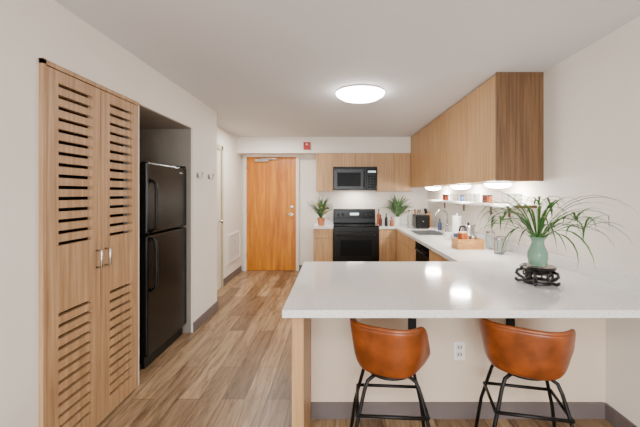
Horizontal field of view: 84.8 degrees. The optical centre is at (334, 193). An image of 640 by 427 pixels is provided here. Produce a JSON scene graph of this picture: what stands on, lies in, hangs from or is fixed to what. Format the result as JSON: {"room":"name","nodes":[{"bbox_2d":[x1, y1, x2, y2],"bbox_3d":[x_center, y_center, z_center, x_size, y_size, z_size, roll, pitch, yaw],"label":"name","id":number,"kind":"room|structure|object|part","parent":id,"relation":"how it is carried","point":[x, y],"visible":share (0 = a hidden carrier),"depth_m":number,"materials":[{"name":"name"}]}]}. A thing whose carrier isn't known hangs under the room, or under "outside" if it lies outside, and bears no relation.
{"room":"apartment kitchen","nodes":[
{"label":"apartment kitchen","id":0,"kind":"room"},
{"bbox_2d":[0,0,241,426],"bbox_3d":[-1.920,0.210,1.705,0.960,2.400,9.410,0,0,0],"label":"wall","id":1,"kind":"structure","parent":0,"point":[175,128],"depth_m":1.86,"materials":[{"name":"paint"}]},
{"bbox_2d":[46,66,102,426],"bbox_3d":[-1.418,0.380,1.923,0.068,2.020,0.397,0,0,0],"label":"leaf","id":2,"kind":"object","parent":1,"relation":"attached to","point":[72,274],"depth_m":1.90,"materials":[{"name":"brown wood"}]},
{"bbox_3d":[-1.403,0.390,2.085,0.038,0.112,0.012,0,0,0],"label":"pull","id":3,"kind":"part","parent":2,"relation":"part of","materials":[{"name":"silver metal"}]},
{"bbox_2d":[39,58,138,426],"bbox_3d":[-1.439,0.375,2.118,0.042,2.070,0.835,0,0,0],"label":"door frame","id":4,"kind":"structure","parent":1,"relation":"attached to","point":[43,62],"depth_m":1.70,"materials":[{"name":"brown wood"}]},
{"bbox_2d":[58,85,122,358],"bbox_3d":[-1.535,0.380,2.120,0.010,2.060,0.820,0,0,0],"label":"liner","id":5,"kind":"object","parent":1,"relation":"attached to","point":[68,122],"visible":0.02,"depth_m":2.09,"materials":[{"name":"black"}]},
{"bbox_2d":[100,90,137,421],"bbox_3d":[-1.418,0.380,2.328,0.068,2.020,0.399,0,0,0],"label":"leaf","id":6,"kind":"object","parent":1,"relation":"attached to","point":[119,333],"depth_m":2.30,"materials":[{"name":"brown wood"}]},
{"bbox_3d":[-1.403,0.390,2.165,0.038,0.112,0.012,0,0,0],"label":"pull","id":7,"kind":"part","parent":6,"relation":"part of","materials":[{"name":"silver metal"}]},
{"bbox_2d":[193,266,241,332],"bbox_3d":[-1.569,1.360,1.680,0.282,0.100,9.360,0,0,0],"label":"baseboard","id":8,"kind":"structure","parent":1,"relation":"attached to","point":[197,323],"depth_m":4.05,"materials":[{"name":"plastic"}]},
{"bbox_2d":[217,149,220,289],"bbox_3d":[-1.704,0.380,4.800,0.012,2.040,0.800,0,0,0],"label":"slab","id":9,"kind":"object","parent":1,"relation":"attached to","point":[218,151],"visible":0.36,"depth_m":5.10,"materials":[{"name":"paint"}]},
{"bbox_2d":[217,144,222,287],"bbox_3d":[-1.695,0.350,4.800,0.030,2.120,0.940,0,0,0],"label":"frame","id":10,"kind":"object","parent":1,"relation":"attached to","point":[219,147],"visible":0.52,"depth_m":5.20,"materials":[{"name":"paint"}]},
{"bbox_2d":[227,230,239,264],"bbox_3d":[-1.700,0.895,5.890,0.020,0.470,0.740,0,0,0],"label":"air vent","id":11,"kind":"object","parent":1,"relation":"in","point":[232,256],"visible":1,"depth_m":5.83,"materials":[{"name":"white plastic"}]},
{"bbox_2d":[303,142,309,149],"bbox_3d":[-0.490,-0.830,6.093,0.120,0.130,0.055,0,0,0],"label":"fire alarm","id":12,"kind":"object","parent":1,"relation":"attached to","point":[306,145],"visible":1,"depth_m":6.08,"materials":[{"name":"red plastic"}]},
{"bbox_2d":[317,217,324,224],"bbox_3d":[-0.240,0.485,6.080,0.140,0.130,0.140,0,0,0],"label":"pot","id":13,"kind":"object","parent":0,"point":[321,220],"depth_m":6.03,"materials":[{"name":"ceramic"}]},
{"bbox_2d":[242,155,427,269],"bbox_3d":[-0.065,0.210,6.470,3.530,2.400,0.120,0,0,0],"label":"wall","id":14,"kind":"structure","parent":0,"point":[341,199],"depth_m":6.41,"materials":[{"name":"paint"}]},
{"bbox_2d":[243,155,298,270],"bbox_3d":[-1.160,0.351,6.383,1.010,2.118,0.055,0,0,0],"label":"frame","id":15,"kind":"object","parent":14,"relation":"attached to","point":[244,156],"visible":1,"depth_m":6.36,"materials":[{"name":"paint"}]},
{"bbox_2d":[247,157,295,269],"bbox_3d":[-1.160,0.368,6.393,0.900,2.067,0.035,0,0,0],"label":"slab","id":16,"kind":"object","parent":14,"relation":"attached to","point":[271,233],"visible":1,"depth_m":6.38,"materials":[{"name":"brown wood"}]},
{"bbox_2d":[255,158,275,161],"bbox_3d":[-1.255,-0.605,6.343,0.390,0.060,0.065,0,0,0],"label":"door closer","id":17,"kind":"object","parent":16,"relation":"attached to","point":[261,159],"depth_m":6.33,"materials":[{"name":"metal"}]},
{"bbox_2d":[237,137,410,154],"bbox_3d":[-0.005,-0.849,6.265,3.410,0.282,0.290,0,0,0],"label":"soffit","id":18,"kind":"structure","parent":14,"relation":"attached to","point":[245,145],"depth_m":6.12,"materials":[{"name":"paint"}]},
{"bbox_2d":[315,219,332,223],"bbox_3d":[-0.201,0.507,6.401,0.338,0.085,0.018,0,0,0],"label":"trim","id":19,"kind":"structure","parent":14,"relation":"attached to","point":[327,221],"depth_m":6.39,"materials":[{"name":"stone"}]},
{"bbox_2d":[316,153,410,190],"bbox_3d":[0.502,-0.373,6.255,1.664,0.666,0.307,0,0,0],"label":"upper cabinet","id":20,"kind":"object","parent":14,"relation":"attached to","point":[393,169],"visible":1,"depth_m":6.10,"materials":[{"name":"brown wood"}]},
{"bbox_3d":[-0.181,-0.370,6.111,0.292,0.660,0.018,0,0,0],"label":"door","id":21,"kind":"part","parent":20,"relation":"part of","materials":[{"name":"brown wood"}]},
{"bbox_2d":[333,167,376,189],"bbox_3d":[0.350,-0.261,6.182,0.756,0.402,0.452,0,0,0],"label":"microwave oven","id":22,"kind":"object","parent":20,"relation":"in","point":[344,178],"visible":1,"depth_m":6.00,"materials":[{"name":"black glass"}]},
{"bbox_3d":[0.255,-0.242,6.015,0.561,0.355,0.030,0,0,0],"label":"door","id":23,"kind":"part","parent":22,"relation":"part of","materials":[{"name":"black glass"}]},
{"bbox_3d":[0.633,-0.242,6.015,0.186,0.355,0.030,0,0,0],"label":"control panel","id":24,"kind":"part","parent":22,"relation":"part of","materials":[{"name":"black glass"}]},
{"bbox_2d":[375,219,411,223],"bbox_3d":[1.207,0.507,6.401,0.950,0.085,0.018,0,0,0],"label":"trim","id":25,"kind":"structure","parent":14,"relation":"attached to","point":[403,221],"depth_m":6.39,"materials":[{"name":"stone"}]},
{"bbox_2d":[54,0,639,136],"bbox_3d":[-0.290,-1.040,1.765,4.220,0.100,9.530,0,0,0],"label":"ceiling","id":26,"kind":"structure","parent":0,"point":[266,68],"depth_m":2.39,"materials":[{"name":"paint"}]},
{"bbox_2d":[336,84,384,102],"bbox_3d":[0.245,-0.944,3.400,0.472,0.092,0.472,0,0,0],"label":"ceiling light","id":27,"kind":"object","parent":26,"relation":"attached to","point":[360,93],"depth_m":3.27,"materials":[{"name":"white plastic"}]},
{"bbox_2d":[97,270,613,426],"bbox_3d":[-0.290,1.460,1.765,4.220,0.100,9.530,0,0,0],"label":"floor","id":28,"kind":"structure","parent":0,"point":[235,370],"depth_m":2.67,"materials":[{"name":"wood"}]},
{"bbox_2d":[139,162,185,368],"bbox_3d":[-1.827,0.570,3.160,0.785,1.680,0.740,0,0,0],"label":"refrigerator","id":29,"kind":"object","parent":28,"relation":"on","point":[162,188],"visible":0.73,"depth_m":3.02,"materials":[{"name":"black metal"}]},
{"bbox_3d":[-1.469,0.575,2.840,0.068,0.451,0.026,0,0,0],"label":"handle","id":30,"kind":"part","parent":29,"relation":"part of","materials":[{"name":"black metal"}]},
{"bbox_3d":[-1.469,0.100,2.840,0.068,0.441,0.026,0,0,0],"label":"handle","id":31,"kind":"part","parent":29,"relation":"part of","materials":[{"name":"black metal"}]},
{"bbox_3d":[-1.530,0.824,3.160,0.070,0.972,0.740,0,0,0],"label":"door","id":32,"kind":"part","parent":29,"relation":"part of","materials":[{"name":"black metal"}]},
{"bbox_3d":[-1.530,0.035,3.160,0.070,0.580,0.740,0,0,0],"label":"freezer door","id":33,"kind":"part","parent":29,"relation":"part of","materials":[{"name":"black metal"}]},
{"bbox_2d":[292,318,310,426],"bbox_3d":[-0.181,0.999,2.250,0.058,0.822,1.100,0,0,0],"label":"peninsula end panel","id":34,"kind":"object","parent":28,"relation":"on","point":[301,327],"visible":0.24,"depth_m":1.70,"materials":[{"name":"brown wood"}]},
{"bbox_2d":[313,229,332,261],"bbox_3d":[-0.198,0.999,6.115,0.325,0.822,0.587,0,0,0],"label":"base cabinet","id":35,"kind":"object","parent":28,"relation":"on","point":[322,238],"visible":0.7,"depth_m":5.82,"materials":[{"name":"brown wood"}]},
{"bbox_2d":[313,224,332,228],"bbox_3d":[-0.201,0.569,6.104,0.338,0.038,0.609,0,0,0],"label":"countertop","id":36,"kind":"structure","parent":35,"relation":"on","point":[315,226],"depth_m":5.83,"materials":[{"name":"stone"}]},
{"bbox_2d":[307,197,332,224],"bbox_3d":[-0.295,0.242,6.051,0.520,0.616,0.659,0,0,0],"label":"potted palm","id":37,"kind":"object","parent":36,"relation":"on","point":[320,210],"visible":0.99,"depth_m":6.03,"materials":[{"name":"plant"}]},
{"bbox_2d":[333,209,378,261],"bbox_3d":[0.350,0.845,6.064,0.760,1.130,0.661,0,0,0],"label":"range","id":38,"kind":"object","parent":28,"relation":"on","point":[355,231],"visible":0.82,"depth_m":5.79,"materials":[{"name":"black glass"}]},
{"bbox_3d":[0.350,0.380,6.317,0.700,0.140,0.005,0,0,0],"label":"backguard glass","id":39,"kind":"part","parent":38,"relation":"part of","materials":[{"name":"black glass"}]},
{"bbox_2d":[333,232,378,261],"bbox_3d":[0.350,0.902,5.777,0.752,0.535,0.086,0,0,0],"label":"oven","id":40,"kind":"object","parent":38,"relation":"in","point":[347,246],"depth_m":5.79,"materials":[{"name":"black metal"}]},
{"bbox_2d":[333,223,378,226],"bbox_3d":[0.350,0.546,6.080,0.760,0.016,0.560,0,0,0],"label":"cooktop","id":41,"kind":"object","parent":38,"relation":"in","point":[334,224],"depth_m":5.89,"materials":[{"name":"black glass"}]},
{"bbox_2d":[379,229,396,261],"bbox_3d":[0.886,0.999,6.115,0.303,0.822,0.587,0,0,0],"label":"base cabinet","id":42,"kind":"object","parent":28,"relation":"on","point":[387,237],"visible":0.66,"depth_m":5.82,"materials":[{"name":"brown wood"}]},
{"bbox_2d":[350,318,429,426],"bbox_3d":[0.284,1.020,1.810,0.469,0.783,0.415,0,0,0],"label":"bar stool","id":43,"kind":"object","parent":28,"relation":"on","point":[387,354],"visible":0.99,"depth_m":1.66,"materials":[{"name":"brown leather"}]},
{"bbox_3d":[0.167,1.153,1.924,0.245,0.518,0.022,0,0,41],"label":"leg","id":44,"kind":"part","parent":43,"relation":"part of","materials":[{"name":"black metal"}]},
{"bbox_3d":[0.152,1.153,1.714,0.245,0.518,0.022,0,0,-33],"label":"leg","id":45,"kind":"part","parent":43,"relation":"part of","materials":[{"name":"black metal"}]},
{"bbox_3d":[0.403,1.153,1.696,0.245,0.518,0.022,0,0,41],"label":"leg","id":46,"kind":"part","parent":43,"relation":"part of","materials":[{"name":"black metal"}]},
{"bbox_3d":[0.418,1.153,1.906,0.245,0.518,0.022,0,0,-33],"label":"leg","id":47,"kind":"part","parent":43,"relation":"part of","materials":[{"name":"black metal"}]},
{"bbox_2d":[397,230,415,261],"bbox_3d":[1.361,0.999,5.415,0.677,0.822,1.989,0,0,0],"label":"base cabinet","id":48,"kind":"object","parent":28,"relation":"on","point":[406,252],"visible":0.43,"depth_m":5.07,"materials":[{"name":"brown wood"}]},
{"bbox_2d":[377,224,527,261],"bbox_3d":[1.216,0.569,4.620,0.967,0.038,3.579,0,0,0],"label":"countertop","id":49,"kind":"structure","parent":48,"relation":"on","point":[438,244],"depth_m":3.38,"materials":[{"name":"stone"}]},
{"bbox_2d":[377,209,379,223],"bbox_3d":[0.780,0.415,6.250,0.060,0.270,0.060,0,0,0],"label":"oil bottle","id":50,"kind":"object","parent":49,"relation":"on","point":[378,214],"visible":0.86,"depth_m":6.23,"materials":[{"name":"orange glass"}]},
{"bbox_2d":[385,213,387,225],"bbox_3d":[0.860,0.440,5.880,0.052,0.220,0.052,0,0,0],"label":"vinegar bottle","id":51,"kind":"object","parent":49,"relation":"on","point":[386,218],"visible":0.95,"depth_m":5.86,"materials":[{"name":"black glass"}]},
{"bbox_2d":[382,193,412,224],"bbox_3d":[1.062,0.265,6.063,0.635,0.570,0.633,0,0,0],"label":"leafy plant","id":52,"kind":"object","parent":49,"relation":"on","point":[397,207],"visible":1,"depth_m":6.11,"materials":[{"name":"green plant"}]},
{"bbox_3d":[1.100,0.480,6.160,0.120,0.140,0.120,0,0,0],"label":"pot","id":53,"kind":"part","parent":52,"relation":"part of","materials":[{"name":"white ceramic"}]},
{"bbox_2d":[407,210,410,225],"bbox_3d":[1.240,0.415,5.870,0.070,0.270,0.070,0,0,0],"label":"glass bottle","id":54,"kind":"object","parent":49,"relation":"on","point":[408,215],"visible":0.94,"depth_m":5.84,"materials":[{"name":"white"}]},
{"bbox_2d":[412,214,429,228],"bbox_3d":[1.360,0.439,5.532,0.220,0.222,0.295,0,0,0],"label":"toaster","id":55,"kind":"object","parent":49,"relation":"on","point":[418,220],"visible":0.99,"depth_m":5.40,"materials":[{"name":"metal"}]},
{"bbox_2d":[409,230,444,234],"bbox_3d":[1.300,0.638,4.910,0.400,0.183,0.620,0,0,0],"label":"sink","id":56,"kind":"object","parent":49,"relation":"in","point":[418,232],"visible":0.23,"depth_m":5.20,"materials":[{"name":"metal"}]},
{"bbox_2d":[424,208,432,226],"bbox_3d":[1.546,0.399,5.850,0.149,0.303,0.100,0,0,0],"label":"knife block","id":57,"kind":"object","parent":49,"relation":"on","point":[425,209],"visible":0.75,"depth_m":5.80,"materials":[{"name":"brown wood"}]},
{"bbox_2d":[438,219,441,229],"bbox_3d":[1.580,0.465,5.280,0.060,0.170,0.060,0,0,0],"label":"soap bottle","id":58,"kind":"object","parent":49,"relation":"on","point":[439,222],"visible":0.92,"depth_m":5.26,"materials":[{"name":"blue ceramic"}]},
{"bbox_2d":[435,209,448,231],"bbox_3d":[1.499,0.385,4.882,0.199,0.330,0.091,0,0,0],"label":"faucet","id":59,"kind":"object","parent":49,"relation":"on","point":[447,224],"visible":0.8,"depth_m":4.89,"materials":[{"name":"metal"}]},
{"bbox_3d":[1.490,0.345,4.900,0.181,0.250,0.021,0,0,0],"label":"spout","id":60,"kind":"part","parent":59,"relation":"part of","materials":[{"name":"metal"}]},
{"bbox_2d":[443,232,451,239],"bbox_3d":[1.342,0.505,4.145,0.099,0.090,0.080,0,0,-33],"label":"coffee mug","id":61,"kind":"object","parent":49,"relation":"on","point":[447,234],"visible":0.91,"depth_m":4.12,"materials":[{"name":"white ceramic"}]},
{"bbox_2d":[452,213,461,236],"bbox_3d":[1.520,0.395,4.360,0.150,0.310,0.150,0,0,0],"label":"paper towel roll","id":62,"kind":"object","parent":49,"relation":"on","point":[456,220],"visible":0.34,"depth_m":4.31,"materials":[{"name":"paper"}]},
{"bbox_2d":[458,222,475,236],"bbox_3d":[1.457,0.432,3.858,0.178,0.235,0.169,0,0,23],"label":"electric kettle","id":63,"kind":"object","parent":49,"relation":"on","point":[468,228],"visible":0.45,"depth_m":3.81,"materials":[{"name":"silver metal"}]},
{"bbox_2d":[451,231,483,249],"bbox_3d":[1.330,0.465,3.515,0.260,0.170,0.190,0,0,0],"label":"wooden box","id":64,"kind":"object","parent":49,"relation":"on","point":[462,242],"visible":0.98,"depth_m":3.42,"materials":[{"name":"brown wood"}]},
{"bbox_2d":[458,231,467,238],"bbox_3d":[1.280,0.460,3.510,0.092,0.160,0.092,0,0,0],"label":"canister","id":65,"kind":"object","parent":64,"relation":"on","point":[461,234],"depth_m":3.47,"materials":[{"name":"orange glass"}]},
{"bbox_2d":[486,231,494,249],"bbox_3d":[1.540,0.461,3.470,0.088,0.178,0.088,0,0,0],"label":"glass jar","id":66,"kind":"object","parent":49,"relation":"on","point":[490,235],"visible":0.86,"depth_m":3.43,"materials":[{"name":"clear"}]},
{"bbox_2d":[494,237,503,253],"bbox_3d":[1.500,0.476,3.200,0.088,0.148,0.088,0,0,0],"label":"glass jar","id":67,"kind":"object","parent":49,"relation":"on","point":[498,241],"visible":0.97,"depth_m":3.16,"materials":[{"name":"clear"}]},
{"bbox_2d":[496,236,506,251],"bbox_3d":[1.580,0.476,3.320,0.088,0.148,0.088,0,0,0],"label":"glass jar","id":68,"kind":"object","parent":49,"relation":"on","point":[504,237],"visible":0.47,"depth_m":3.28,"materials":[{"name":"white"}]},
{"bbox_2d":[414,241,428,261],"bbox_3d":[1.319,1.001,4.110,0.683,0.818,0.600,0,0,0],"label":"dishwasher","id":69,"kind":"object","parent":28,"relation":"on","point":[422,252],"visible":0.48,"depth_m":4.09,"materials":[{"name":"black metal"}]},
{"bbox_3d":[1.030,1.005,4.110,0.030,0.590,0.596,0,0,0],"label":"door","id":70,"kind":"part","parent":69,"relation":"part of","materials":[{"name":"black metal"}]},
{"bbox_2d":[429,249,450,261],"bbox_3d":[1.361,0.999,3.315,0.677,0.822,0.970,0,0,0],"label":"base cabinet","id":71,"kind":"object","parent":28,"relation":"on","point":[433,257],"visible":0.02,"depth_m":3.56,"materials":[{"name":"brown wood"}]},
{"bbox_2d":[474,318,575,426],"bbox_3d":[0.980,1.020,1.810,0.455,0.783,0.453,0,0,12],"label":"bar stool","id":72,"kind":"object","parent":28,"relation":"on","point":[523,353],"visible":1,"depth_m":1.66,"materials":[{"name":"brown leather"}]},
{"bbox_3d":[0.879,1.153,1.939,0.022,0.518,0.245,0,0,-41],"label":"leg","id":73,"kind":"part","parent":72,"relation":"part of","materials":[{"name":"black metal"}]},
{"bbox_3d":[0.835,1.153,1.733,0.245,0.518,0.022,0,0,-25],"label":"leg","id":74,"kind":"part","parent":72,"relation":"part of","materials":[{"name":"black metal"}]},
{"bbox_3d":[1.125,1.153,1.887,0.245,0.518,0.022,0,0,-25],"label":"leg","id":75,"kind":"part","parent":72,"relation":"part of","materials":[{"name":"black metal"}]},
{"bbox_3d":[1.081,1.153,1.681,0.022,0.518,0.245,0,0,-41],"label":"leg","id":76,"kind":"part","parent":72,"relation":"part of","materials":[{"name":"black metal"}]},
{"bbox_3d":[0.435,0.999,2.540,1.170,0.822,0.476,0,0,0],"label":"cabinet","id":77,"kind":"object","parent":28,"relation":"on","visible":0},
{"bbox_2d":[282,262,639,317],"bbox_3d":[0.725,0.569,2.240,1.949,0.038,1.180,0,0,0],"label":"countertop","id":78,"kind":"structure","parent":77,"relation":"on","point":[320,289],"depth_m":1.94,"materials":[{"name":"stone"}]},
{"bbox_2d":[514,262,560,286],"bbox_3d":[1.246,0.496,2.161,0.245,0.108,0.236,0,0,0],"label":"stand","id":79,"kind":"object","parent":78,"relation":"on","point":[549,271],"visible":0.98,"depth_m":2.10,"materials":[{"name":"black metal"}]},
{"bbox_3d":[1.151,0.503,2.182,0.059,0.094,0.020,0,0,19],"label":"leg","id":80,"kind":"part","parent":79,"relation":"part of","materials":[{"name":"black metal"}]},
{"bbox_3d":[1.185,0.503,2.071,0.020,0.094,0.059,0,0,37],"label":"leg","id":81,"kind":"part","parent":79,"relation":"part of","materials":[{"name":"black metal"}]},
{"bbox_2d":[459,191,638,266],"bbox_3d":[1.233,0.212,2.128,0.874,0.458,0.888,0,0,0],"label":"spider plant","id":82,"kind":"object","parent":79,"relation":"on","point":[537,253],"visible":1,"depth_m":2.11,"materials":[{"name":"green leaf"},{"name":"celadon glazed ceramic"}]},
{"bbox_3d":[1.302,0.503,2.069,0.020,0.094,0.059,0,0,-35],"label":"leg","id":83,"kind":"part","parent":79,"relation":"part of","materials":[{"name":"black metal"}]},
{"bbox_2d":[311,318,604,402],"bbox_3d":[0.775,1.000,2.250,1.850,0.820,0.100,0,0,0],"label":"wall","id":84,"kind":"structure","parent":0,"point":[335,368],"depth_m":2.20,"materials":[{"name":"paint"}]},
{"bbox_2d":[408,318,415,328],"bbox_3d":[0.484,0.749,1.960,0.050,0.322,0.480,0,0,0],"label":"bracket","id":85,"kind":"object","parent":84,"relation":"attached to","point":[411,321],"visible":0.02,"depth_m":2.19,"materials":[{"name":"black metal"}]},
{"bbox_2d":[311,402,604,418],"bbox_3d":[0.769,1.360,2.194,1.838,0.100,0.012,0,0,0],"label":"baseboard","id":86,"kind":"structure","parent":84,"relation":"attached to","point":[319,410],"depth_m":2.19,"materials":[{"name":"plastic"}]},
{"bbox_2d":[454,342,464,359],"bbox_3d":[0.780,0.988,2.194,0.070,0.115,0.012,0,0,0],"label":"wall outlet","id":87,"kind":"object","parent":84,"relation":"attached to","point":[459,347],"visible":1,"depth_m":2.19,"materials":[{"name":"white plastic"}]},
{"bbox_2d":[506,318,514,325],"bbox_3d":[1.100,0.749,1.960,0.050,0.322,0.480,0,0,0],"label":"bracket","id":88,"kind":"object","parent":84,"relation":"attached to","point":[509,321],"visible":0.02,"depth_m":2.19,"materials":[{"name":"black metal"}]},
{"bbox_2d":[428,16,639,426],"bbox_3d":[1.760,0.210,1.765,0.120,2.400,9.530,0,0,0],"label":"wall","id":89,"kind":"structure","parent":0,"point":[592,96],"depth_m":2.25,"materials":[{"name":"paint"}]},
{"bbox_2d":[411,72,543,186],"bbox_3d":[1.508,-0.545,4.482,0.382,0.888,3.265,0,0,0],"label":"upper cabinet","id":90,"kind":"object","parent":89,"relation":"attached to","point":[495,133],"visible":0.99,"depth_m":2.98,"materials":[{"name":"brown wood"}]},
{"bbox_2d":[425,186,441,189],"bbox_3d":[1.490,-0.077,5.300,0.250,0.055,0.250,0,0,0],"label":"light","id":91,"kind":"object","parent":90,"relation":"attached to","point":[427,187],"visible":0.98,"depth_m":5.21,"materials":[{"name":"white plastic"}]},
{"bbox_2d":[450,184,471,188],"bbox_3d":[1.490,-0.077,4.150,0.250,0.055,0.250,0,0,0],"label":"light","id":92,"kind":"object","parent":90,"relation":"attached to","point":[455,186],"visible":0.96,"depth_m":4.06,"materials":[{"name":"white plastic"}]},
{"bbox_2d":[483,182,512,187],"bbox_3d":[1.490,-0.077,3.200,0.250,0.055,0.250,0,0,0],"label":"light","id":93,"kind":"object","parent":90,"relation":"attached to","point":[488,184],"visible":0.93,"depth_m":3.12,"materials":[{"name":"white plastic"}]},
{"bbox_3d":[1.508,-0.545,2.861,0.382,0.888,0.022,0,0,0],"label":"panel","id":94,"kind":"part","parent":90,"relation":"part of","materials":[{"name":"brown wood"}]},
{"bbox_2d":[425,199,536,216],"bbox_3d":[1.605,0.165,4.397,0.190,0.130,2.906,0,0,0],"label":"wall shelf","id":95,"kind":"object","parent":89,"relation":"attached to","point":[432,200],"visible":0.81,"depth_m":3.79,"materials":[{"name":"white wood"}]},
{"bbox_2d":[453,194,457,200],"bbox_3d":[1.600,0.050,4.650,0.068,0.100,0.068,0,0,0],"label":"drinking glass","id":96,"kind":"object","parent":95,"relation":"on","point":[455,196],"visible":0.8,"depth_m":4.62,"materials":[{"name":"white"}]},
{"bbox_2d":[465,194,469,201],"bbox_3d":[1.600,0.050,4.200,0.068,0.100,0.068,0,0,0],"label":"drinking glass","id":97,"kind":"object","parent":95,"relation":"on","point":[466,195],"visible":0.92,"depth_m":4.17,"materials":[{"name":"white"}]},
{"bbox_2d":[470,194,473,201],"bbox_3d":[1.600,0.050,4.070,0.068,0.100,0.068,0,0,0],"label":"drinking glass","id":98,"kind":"object","parent":95,"relation":"on","point":[471,195],"visible":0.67,"depth_m":4.04,"materials":[{"name":"white"}]},
{"bbox_2d":[474,194,479,201],"bbox_3d":[1.600,0.050,3.950,0.068,0.100,0.068,0,0,0],"label":"drinking glass","id":99,"kind":"object","parent":95,"relation":"on","point":[476,196],"visible":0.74,"depth_m":3.92,"materials":[{"name":"white"}]},
{"bbox_2d":[482,195,486,202],"bbox_3d":[1.600,0.058,3.740,0.052,0.085,0.052,0,0,0],"label":"spice jar","id":100,"kind":"object","parent":95,"relation":"on","point":[484,197],"visible":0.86,"depth_m":3.72,"materials":[{"name":"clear glass"}]},
{"bbox_2d":[508,194,513,204],"bbox_3d":[1.600,0.050,3.170,0.068,0.100,0.068,0,0,0],"label":"drinking glass","id":101,"kind":"object","parent":95,"relation":"on","point":[510,199],"visible":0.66,"depth_m":3.15,"materials":[{"name":"white"}]},
{"bbox_2d":[514,194,521,204],"bbox_3d":[1.600,0.050,3.060,0.068,0.100,0.068,0,0,0],"label":"drinking glass","id":102,"kind":"object","parent":95,"relation":"on","point":[518,197],"visible":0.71,"depth_m":3.03,"materials":[{"name":"white"}]},
{"bbox_2d":[432,220,639,292],"bbox_3d":[1.691,0.507,4.020,0.018,0.085,4.740,0,0,0],"label":"backsplash","id":103,"kind":"structure","parent":89,"relation":"attached to","point":[621,279],"depth_m":2.34,"materials":[{"name":"stone"}]},
{"bbox_2d":[605,403,636,426],"bbox_3d":[1.694,1.360,-0.406,0.012,0.100,5.188,0,0,0],"label":"baseboard","id":104,"kind":"structure","parent":89,"relation":"attached to","point":[612,416],"depth_m":2.11,"materials":[{"name":"plastic"}]}
]}

